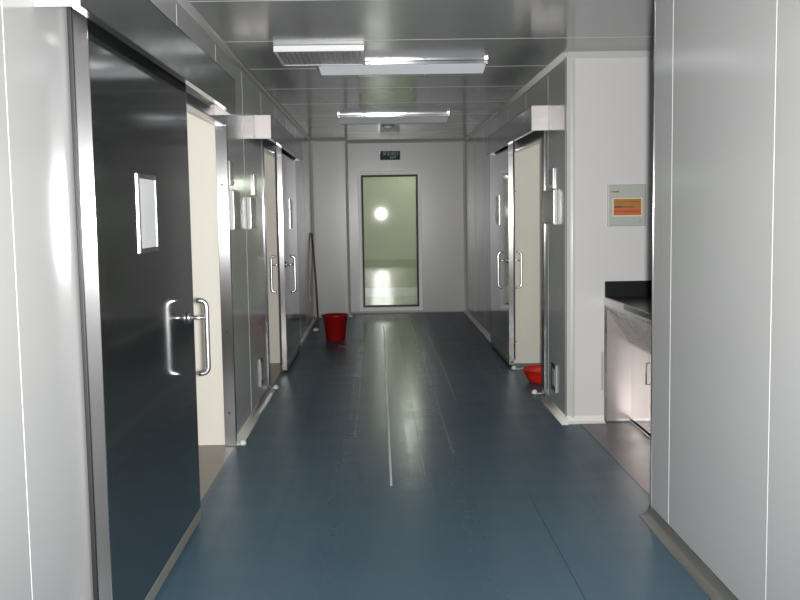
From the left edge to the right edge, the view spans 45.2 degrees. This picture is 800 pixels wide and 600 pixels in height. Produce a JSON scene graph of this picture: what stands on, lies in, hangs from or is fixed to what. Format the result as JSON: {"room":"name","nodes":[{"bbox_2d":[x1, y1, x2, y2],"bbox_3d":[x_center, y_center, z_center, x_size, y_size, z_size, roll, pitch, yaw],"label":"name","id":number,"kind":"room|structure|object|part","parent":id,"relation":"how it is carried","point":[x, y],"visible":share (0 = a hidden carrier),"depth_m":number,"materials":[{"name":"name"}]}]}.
{"room":"hospital corridor","nodes":[
{"label":"hospital corridor","id":0,"kind":"room"},
{"bbox_2d":[0,0,313,599],"bbox_3d":[-1.125,-0.310,5.973,0.061,2.580,17.200,-1,5,-1],"label":"wall","id":1,"kind":"structure","parent":0,"point":[45,533],"depth_m":2.82,"materials":[{"name":"metal"}]},
{"bbox_2d":[33,0,235,114],"bbox_3d":[-1.006,-1.066,4.200,0.132,0.204,3.000,-1,5,-1],"label":"housing","id":2,"kind":"object","parent":1,"relation":"attached to","point":[139,24],"visible":1,"depth_m":3.74,"materials":[{"name":"metal"}]},
{"bbox_2d":[67,7,210,599],"bbox_3d":[-1.002,0.079,3.861,0.248,2.140,1.564,-1,5,-1],"label":"door","id":3,"kind":"structure","parent":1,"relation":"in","point":[129,114],"depth_m":3.51,"materials":[{"name":"silver metal"}]},
{"bbox_3d":[-0.985,1.117,3.955,0.047,0.055,1.540,-1,5,-1],"label":"rail","id":4,"kind":"part","parent":3,"relation":"part of","materials":[{"name":"metal"}]},
{"bbox_3d":[-0.941,0.174,4.494,0.102,0.367,0.023,-1,5,-1],"label":"handle","id":5,"kind":"part","parent":3,"relation":"part of","materials":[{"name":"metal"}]},
{"bbox_2d":[186,92,236,445],"bbox_3d":[-1.107,-0.033,5.395,0.072,2.128,1.700,-1,5,-1],"label":"trim first opening","id":6,"kind":"structure","parent":1,"relation":"attached to","point":[195,106],"depth_m":6.17,"materials":[{"name":"silver metal"}]},
{"bbox_2d":[228,160,234,185],"bbox_3d":[-1.102,-0.829,6.273,0.018,0.160,0.150,-1,5,-1],"label":"wall switch","id":7,"kind":"object","parent":1,"relation":"attached to","point":[231,173],"visible":0.97,"depth_m":6.25,"materials":[{"name":"metal"}]},
{"bbox_2d":[229,190,240,229],"bbox_3d":[-1.095,-0.597,6.369,0.029,0.260,0.300,-1,5,-1],"label":"control box","id":8,"kind":"object","parent":1,"relation":"attached to","point":[235,220],"visible":0.98,"depth_m":6.28,"materials":[{"name":"plastic"}]},
{"bbox_3d":[-1.082,-0.597,6.370,0.004,0.244,0.284,-1,5,-1],"label":"plate","id":9,"kind":"part","parent":8,"relation":"part of","materials":[{"name":"silver metal"}]},
{"bbox_2d":[176,0,311,140],"bbox_3d":[-1.093,-1.554,5.570,0.032,0.032,16.620,-1,5,-1],"label":"trim","id":10,"kind":"structure","parent":1,"relation":"attached to","point":[191,10],"depth_m":6.36,"materials":[{"name":"grey metal"}]},
{"bbox_2d":[247,197,256,228],"bbox_3d":[-1.113,-0.652,7.207,0.029,0.240,0.320,-1,5,-1],"label":"control box","id":11,"kind":"object","parent":1,"relation":"attached to","point":[251,201],"visible":1,"depth_m":7.09,"materials":[{"name":"plastic"}]},
{"bbox_3d":[-1.101,-0.653,7.208,0.004,0.224,0.304,-1,5,-1],"label":"plate","id":12,"kind":"part","parent":11,"relation":"part of","materials":[{"name":"silver metal"}]},
{"bbox_2d":[253,174,257,194],"bbox_3d":[-1.129,-0.898,7.481,0.018,0.160,0.150,-1,5,-1],"label":"wall switch","id":13,"kind":"object","parent":1,"relation":"attached to","point":[255,192],"visible":1,"depth_m":7.42,"materials":[{"name":"metal"}]},
{"bbox_2d":[259,357,262,386],"bbox_3d":[-1.108,0.569,7.616,0.013,0.213,0.226,-1,5,-1],"label":"wall outlet","id":14,"kind":"object","parent":1,"relation":"attached to","point":[261,359],"visible":1,"depth_m":7.63,"materials":[{"name":"plastic"}]},
{"bbox_2d":[261,139,280,388],"bbox_3d":[-1.187,-0.382,8.947,0.072,2.188,1.720,-1,5,-1],"label":"trim second opening","id":15,"kind":"structure","parent":1,"relation":"attached to","point":[268,147],"depth_m":8.17,"materials":[{"name":"silver metal"}]},
{"bbox_2d":[237,315,316,443],"bbox_3d":[-1.044,0.975,5.798,0.050,0.050,16.620,-1,5,-1],"label":"baseboard","id":16,"kind":"structure","parent":1,"relation":"attached to","point":[257,411],"depth_m":7.41,"materials":[{"name":"grey metal"}]},
{"bbox_2d":[254,115,302,160],"bbox_3d":[-1.117,-1.504,9.134,0.132,0.184,3.190,-1,5,-1],"label":"housing","id":17,"kind":"object","parent":1,"relation":"attached to","point":[265,126],"visible":0.95,"depth_m":8.00,"materials":[{"name":"metal"}]},
{"bbox_2d":[270,145,299,369],"bbox_3d":[-1.137,-0.460,9.865,0.248,2.140,1.564,-1,5,-1],"label":"door","id":18,"kind":"structure","parent":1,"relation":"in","point":[285,163],"depth_m":9.34,"materials":[{"name":"silver metal"}]},
{"bbox_3d":[-1.193,-0.247,9.210,0.102,0.367,0.023,-1,5,-1],"label":"handle","id":19,"kind":"part","parent":18,"relation":"part of","materials":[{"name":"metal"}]},
{"bbox_3d":[-1.138,-0.485,9.863,0.045,2.090,1.540,-1,5,-1],"label":"panel","id":20,"kind":"part","parent":18,"relation":"part of","materials":[{"name":"silver metal"}]},
{"bbox_3d":[-1.120,0.578,9.959,0.047,0.055,1.540,-1,5,-1],"label":"rail","id":21,"kind":"part","parent":18,"relation":"part of","materials":[{"name":"metal"}]},
{"bbox_3d":[-1.047,-0.250,9.213,0.102,0.367,0.023,-1,5,-1],"label":"handle","id":22,"kind":"part","parent":18,"relation":"part of","materials":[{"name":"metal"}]},
{"bbox_2d":[310,140,315,316],"bbox_3d":[-1.260,-1.026,13.944,0.030,2.580,0.030,-1,5,-1],"label":"trim","id":23,"kind":"structure","parent":1,"relation":"attached to","point":[311,151],"depth_m":13.92,"materials":[{"name":"grey metal"}]},
{"bbox_2d":[187,111,224,444],"bbox_3d":[-2.198,-0.250,6.220,2.075,2.450,0.050,-1,5,-1],"label":"wall","id":24,"kind":"structure","parent":0,"point":[201,133],"depth_m":6.22,"materials":[{"name":"beige paint"}]},
{"bbox_2d":[264,153,279,362],"bbox_3d":[-2.276,-0.562,9.695,2.075,2.450,0.050,-1,5,-1],"label":"wall","id":25,"kind":"structure","parent":0,"point":[269,161],"depth_m":9.70,"materials":[{"name":"beige paint"}]},
{"bbox_2d":[312,141,350,314],"bbox_3d":[-1.018,-1.054,14.203,0.525,2.580,0.480,-1,5,-1],"label":"wall column","id":26,"kind":"structure","parent":0,"point":[330,158],"depth_m":13.96,"materials":[{"name":"white paint"}]},
{"bbox_2d":[363,177,416,287],"bbox_3d":[-0.188,-1.365,17.398,2.600,2.600,0.100,-1,5,-1],"label":"wall","id":27,"kind":"structure","parent":0,"point":[389,203],"depth_m":17.36,"materials":[{"name":"green paint"}]},
{"bbox_2d":[365,287,416,296],"bbox_3d":[-0.167,-0.144,17.443,2.600,0.160,0.030,-1,5,-1],"label":"baseboard","id":28,"kind":"structure","parent":27,"relation":"attached to","point":[400,291],"depth_m":17.43,"materials":[{"name":"white ceramic"}]},
{"bbox_2d":[347,142,463,311],"bbox_3d":[-0.150,-1.094,14.500,2.395,2.580,0.081,-1,5,-1],"label":"wall","id":29,"kind":"structure","parent":0,"point":[440,164],"depth_m":14.45,"materials":[{"name":"white paint"}]},
{"bbox_2d":[379,151,399,159],"bbox_3d":[-0.153,-2.161,14.348,0.310,0.132,0.034,-1,5,-1],"label":"exit sign","id":30,"kind":"object","parent":29,"relation":"attached to","point":[383,155],"visible":1,"depth_m":14.33,"materials":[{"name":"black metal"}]},
{"bbox_2d":[357,171,422,310],"bbox_3d":[-0.146,-0.887,14.495,0.951,2.102,0.068,-1,5,-1],"label":"door frame","id":31,"kind":"structure","parent":29,"relation":"in","point":[360,174],"depth_m":14.47,"materials":[{"name":"grey metal"}]},
{"bbox_2d":[316,310,464,317],"bbox_3d":[-0.123,0.202,14.321,2.275,0.030,0.510,-1,5,-1],"label":"baseboard","id":32,"kind":"structure","parent":29,"relation":"attached to","point":[410,311],"depth_m":14.57,"materials":[{"name":"grey metal"}]},
{"bbox_2d":[463,141,465,310],"bbox_3d":[0.973,-1.109,14.469,0.030,2.580,0.030,-1,5,-1],"label":"trim","id":33,"kind":"structure","parent":29,"relation":"attached to","point":[464,210],"depth_m":14.47,"materials":[{"name":"grey metal"}]},
{"bbox_2d":[188,0,653,141],"bbox_3d":[0.885,-1.679,5.895,4.125,0.101,17.200,-1,5,-1],"label":"ceiling","id":34,"kind":"structure","parent":0,"point":[519,39],"depth_m":6.12,"materials":[{"name":"grey metal"}]},
{"bbox_2d":[273,45,365,65],"bbox_3d":[-0.525,-1.635,6.429,0.580,0.039,0.600,-1,5,-1],"label":"ceiling vent","id":35,"kind":"object","parent":34,"relation":"in","point":[288,55],"visible":1,"depth_m":6.30,"materials":[{"name":"white metal"}]},
{"bbox_2d":[382,125,393,128],"bbox_3d":[-0.146,-2.117,11.758,0.150,0.050,0.150,-1,5,-1],"label":"smoke detector","id":36,"kind":"object","parent":34,"relation":"attached to","point":[384,126],"visible":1,"depth_m":11.71,"materials":[{"name":"grey plastic"}]},
{"bbox_2d":[337,114,449,124],"bbox_3d":[-0.073,-1.996,10.645,1.238,0.094,0.230,-1,5,-1],"label":"ceiling light","id":37,"kind":"object","parent":34,"relation":"attached to","point":[420,118],"visible":1,"depth_m":10.56,"materials":[{"name":"silver metal"}]},
{"bbox_2d":[316,60,488,77],"bbox_3d":[0.016,-1.663,6.941,1.228,0.094,0.230,-1,5,-1],"label":"ceiling light","id":38,"kind":"object","parent":34,"relation":"attached to","point":[455,67],"visible":0.84,"depth_m":6.86,"materials":[{"name":"silver metal"}]},
{"bbox_2d":[154,296,710,599],"bbox_3d":[-0.151,0.846,7.906,6.400,0.101,20.800,-1,5,-1],"label":"floor","id":39,"kind":"structure","parent":0,"point":[408,459],"depth_m":5.23,"materials":[{"name":"blue plastic"}]},
{"bbox_2d":[237,439,246,445],"bbox_3d":[-1.053,0.935,6.317,0.087,0.036,0.050,-1,5,-1],"label":"guide","id":40,"kind":"object","parent":39,"relation":"on","point":[242,442],"visible":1,"depth_m":6.30,"materials":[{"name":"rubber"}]},
{"bbox_2d":[311,233,319,320],"bbox_3d":[-1.201,-0.330,13.624,0.109,1.244,0.104,-1,5,-1],"label":"broom","id":41,"kind":"object","parent":39,"relation":"on","point":[318,317],"visible":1,"depth_m":13.62,"materials":[{"name":"brown wood"}]},
{"bbox_2d":[322,313,348,340],"bbox_3d":[-0.770,0.326,11.481,0.324,0.310,0.320,-1,5,-1],"label":"bucket","id":42,"kind":"object","parent":39,"relation":"on","point":[335,324],"visible":1,"depth_m":11.38,"materials":[{"name":"red plastic"}]},
{"bbox_2d":[521,364,541,383],"bbox_3d":[1.280,0.659,8.464,0.418,0.121,0.418,-1,5,-1],"label":"basin","id":43,"kind":"object","parent":39,"relation":"on","point":[533,373],"visible":0.44,"depth_m":8.38,"materials":[{"name":"red plastic"}]},
{"bbox_2d":[601,280,651,437],"bbox_3d":[1.815,0.456,5.739,0.747,1.005,2.086,-1,5,-1],"label":"base cabinet","id":44,"kind":"object","parent":39,"relation":"on","point":[627,304],"visible":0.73,"depth_m":6.71,"materials":[{"name":"metal"}]},
{"bbox_3d":[1.447,0.438,6.763,0.018,0.832,0.014,-1,5,-1],"label":"corner post","id":45,"kind":"part","parent":44,"relation":"part of","materials":[{"name":"metal"}]},
{"bbox_3d":[1.804,0.440,6.778,0.725,0.850,0.011,-1,5,-1],"label":"panel","id":46,"kind":"part","parent":44,"relation":"part of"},
{"bbox_3d":[1.572,0.951,5.772,0.200,0.015,2.074,-1,5,-1],"label":"foot rail","id":47,"kind":"part","parent":44,"relation":"part of","materials":[{"name":"silver metal"}]},
{"bbox_2d":[607,296,651,319],"bbox_3d":[1.814,0.080,5.705,0.737,0.039,2.086,-1,5,-1],"label":"countertop","id":48,"kind":"structure","parent":44,"relation":"on","point":[641,306],"depth_m":6.15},
{"bbox_3d":[1.663,0.666,5.748,0.012,0.530,2.074,-1,5,-1],"label":"panel","id":49,"kind":"part","parent":44,"relation":"part of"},
{"bbox_3d":[1.622,0.482,6.286,0.030,0.152,0.011,-1,5,-1],"label":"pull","id":50,"kind":"part","parent":44,"relation":"part of","materials":[{"name":"silver metal"}]},
{"bbox_2d":[519,143,541,362],"bbox_3d":[2.027,-0.608,9.456,1.730,2.450,0.050,-1,5,-1],"label":"wall","id":51,"kind":"structure","parent":0,"point":[530,163],"depth_m":9.43,"materials":[{"name":"beige paint"}]},
{"bbox_2d":[575,58,652,415],"bbox_3d":[2.087,-0.430,6.747,1.730,2.580,0.060,-1,5,-1],"label":"wall","id":52,"kind":"structure","parent":0,"point":[614,96],"depth_m":6.67,"materials":[{"name":"white paint"}]},
{"bbox_2d":[567,415,604,423],"bbox_3d":[1.318,0.848,6.794,0.270,0.050,0.040,-1,5,-1],"label":"baseboard","id":53,"kind":"structure","parent":52,"relation":"attached to","point":[597,419],"depth_m":6.80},
{"bbox_2d":[607,184,645,225],"bbox_3d":[1.575,-0.658,6.670,0.266,0.287,0.030,-1,5,-1],"label":"wall control panel","id":54,"kind":"object","parent":52,"relation":"attached to","point":[626,204],"visible":1,"depth_m":6.66,"materials":[{"name":"grey plastic"}]},
{"bbox_3d":[1.578,-0.644,6.664,0.208,0.127,0.003,-1,5,-1],"label":"label plate","id":55,"kind":"part","parent":54,"relation":"part of","materials":[{"name":"orange plastic"}]},
{"bbox_2d":[615,201,639,211],"bbox_3d":[1.576,-0.648,6.659,0.174,0.069,0.002,-1,5,-1],"label":"screen","id":56,"kind":"object","parent":54,"relation":"on","point":[620,206],"depth_m":6.66,"materials":[{"name":"orange plastic"}]},
{"bbox_2d":[465,0,799,599],"bbox_3d":[1.208,-0.351,6.021,0.061,2.580,17.200,-1,5,-1],"label":"wall","id":57,"kind":"structure","parent":0,"point":[726,362],"depth_m":3.71,"materials":[{"name":"metal"}]},
{"bbox_2d":[311,51,653,143],"bbox_3d":[0.748,-2.012,10.385,2.331,0.040,8.426,-2,5,-14],"label":"trim","id":58,"kind":"structure","parent":57,"relation":"attached to","point":[584,54],"depth_m":6.58,"materials":[{"name":"grey metal"}]},
{"bbox_2d":[463,53,566,140],"bbox_3d":[1.144,-1.614,5.856,0.032,0.032,17.100,-1,5,-1],"label":"trim","id":59,"kind":"structure","parent":57,"relation":"attached to","point":[561,57],"depth_m":8.44,"materials":[{"name":"grey metal"}]},
{"bbox_2d":[486,105,548,154],"bbox_3d":[1.033,-1.524,8.839,0.132,0.189,3.070,-1,5,-1],"label":"housing","id":60,"kind":"object","parent":57,"relation":"attached to","point":[536,117],"visible":0.95,"depth_m":7.90,"materials":[{"name":"metal"}]},
{"bbox_2d":[489,142,522,364],"bbox_3d":[1.050,-0.505,9.991,0.248,2.140,1.564,-1,5,-1],"label":"door","id":61,"kind":"structure","parent":60,"relation":"hanging from","point":[502,161],"depth_m":9.59,"materials":[{"name":"silver metal"}]},
{"bbox_3d":[1.050,-0.530,9.989,0.045,2.090,1.540,-1,5,-1],"label":"panel","id":62,"kind":"part","parent":61,"relation":"part of","materials":[{"name":"silver metal"}]},
{"bbox_3d":[0.994,-0.293,9.336,0.102,0.367,0.023,-1,5,-1],"label":"handle","id":63,"kind":"part","parent":61,"relation":"part of","materials":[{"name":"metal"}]},
{"bbox_3d":[1.065,0.533,10.084,0.047,0.055,1.540,-1,5,-1],"label":"rail","id":64,"kind":"part","parent":61,"relation":"part of","materials":[{"name":"metal"}]},
{"bbox_3d":[1.141,-0.295,9.339,0.102,0.367,0.023,-1,5,-1],"label":"handle","id":65,"kind":"part","parent":61,"relation":"part of","materials":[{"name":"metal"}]},
{"bbox_2d":[514,131,544,396],"bbox_3d":[1.153,-0.384,8.558,0.072,2.188,1.960,-1,5,-1],"label":"trim","id":66,"kind":"structure","parent":57,"relation":"attached to","point":[534,138],"depth_m":8.48,"materials":[{"name":"silver metal"}]},
{"bbox_2d":[544,189,557,224],"bbox_3d":[1.133,-0.699,7.224,0.029,0.260,0.420,-1,5,-1],"label":"control box","id":67,"kind":"object","parent":57,"relation":"attached to","point":[550,196],"visible":1,"depth_m":7.11,"materials":[{"name":"plastic"}]},
{"bbox_3d":[1.120,-0.699,7.223,0.004,0.244,0.404,-1,5,-1],"label":"plate","id":68,"kind":"part","parent":67,"relation":"part of","materials":[{"name":"silver metal"}]},
{"bbox_2d":[548,168,554,188],"bbox_3d":[1.135,-0.911,7.205,0.018,0.155,0.180,-1,5,-1],"label":"wall switch","id":69,"kind":"object","parent":57,"relation":"attached to","point":[551,185],"visible":1,"depth_m":7.15,"materials":[{"name":"metal"}]},
{"bbox_2d":[551,362,556,392],"bbox_3d":[1.163,0.581,7.213,0.013,0.207,0.208,-1,5,-1],"label":"wall outlet","id":70,"kind":"object","parent":57,"relation":"attached to","point":[553,366],"visible":1,"depth_m":7.20,"materials":[{"name":"plastic"}]},
{"bbox_3d":[1.159,0.583,7.259,0.003,0.130,0.100,-1,5,-1],"label":"socket plate","id":71,"kind":"part","parent":70,"relation":"part of","materials":[{"name":"plastic"}]},
{"bbox_2d":[565,57,573,417],"bbox_3d":[1.186,-0.414,6.720,0.054,2.580,0.056,-1,5,-1],"label":"trim","id":72,"kind":"structure","parent":57,"relation":"attached to","point":[572,59],"depth_m":6.70,"materials":[{"name":"white metal"}]},
{"bbox_2d":[464,309,738,599],"bbox_3d":[1.172,0.912,6.084,0.055,0.055,17.100,-1,5,-1],"label":"baseboard","id":73,"kind":"structure","parent":57,"relation":"attached to","point":[697,569],"depth_m":4.21,"materials":[{"name":"grey metal"}]},
{"bbox_2d":[650,0,654,508],"bbox_3d":[1.240,-0.238,4.594,0.066,2.550,0.016,-1,5,-1],"label":"trim","id":74,"kind":"structure","parent":57,"relation":"attached to","point":[654,0],"depth_m":4.59,"materials":[{"name":"metal"}]}
]}

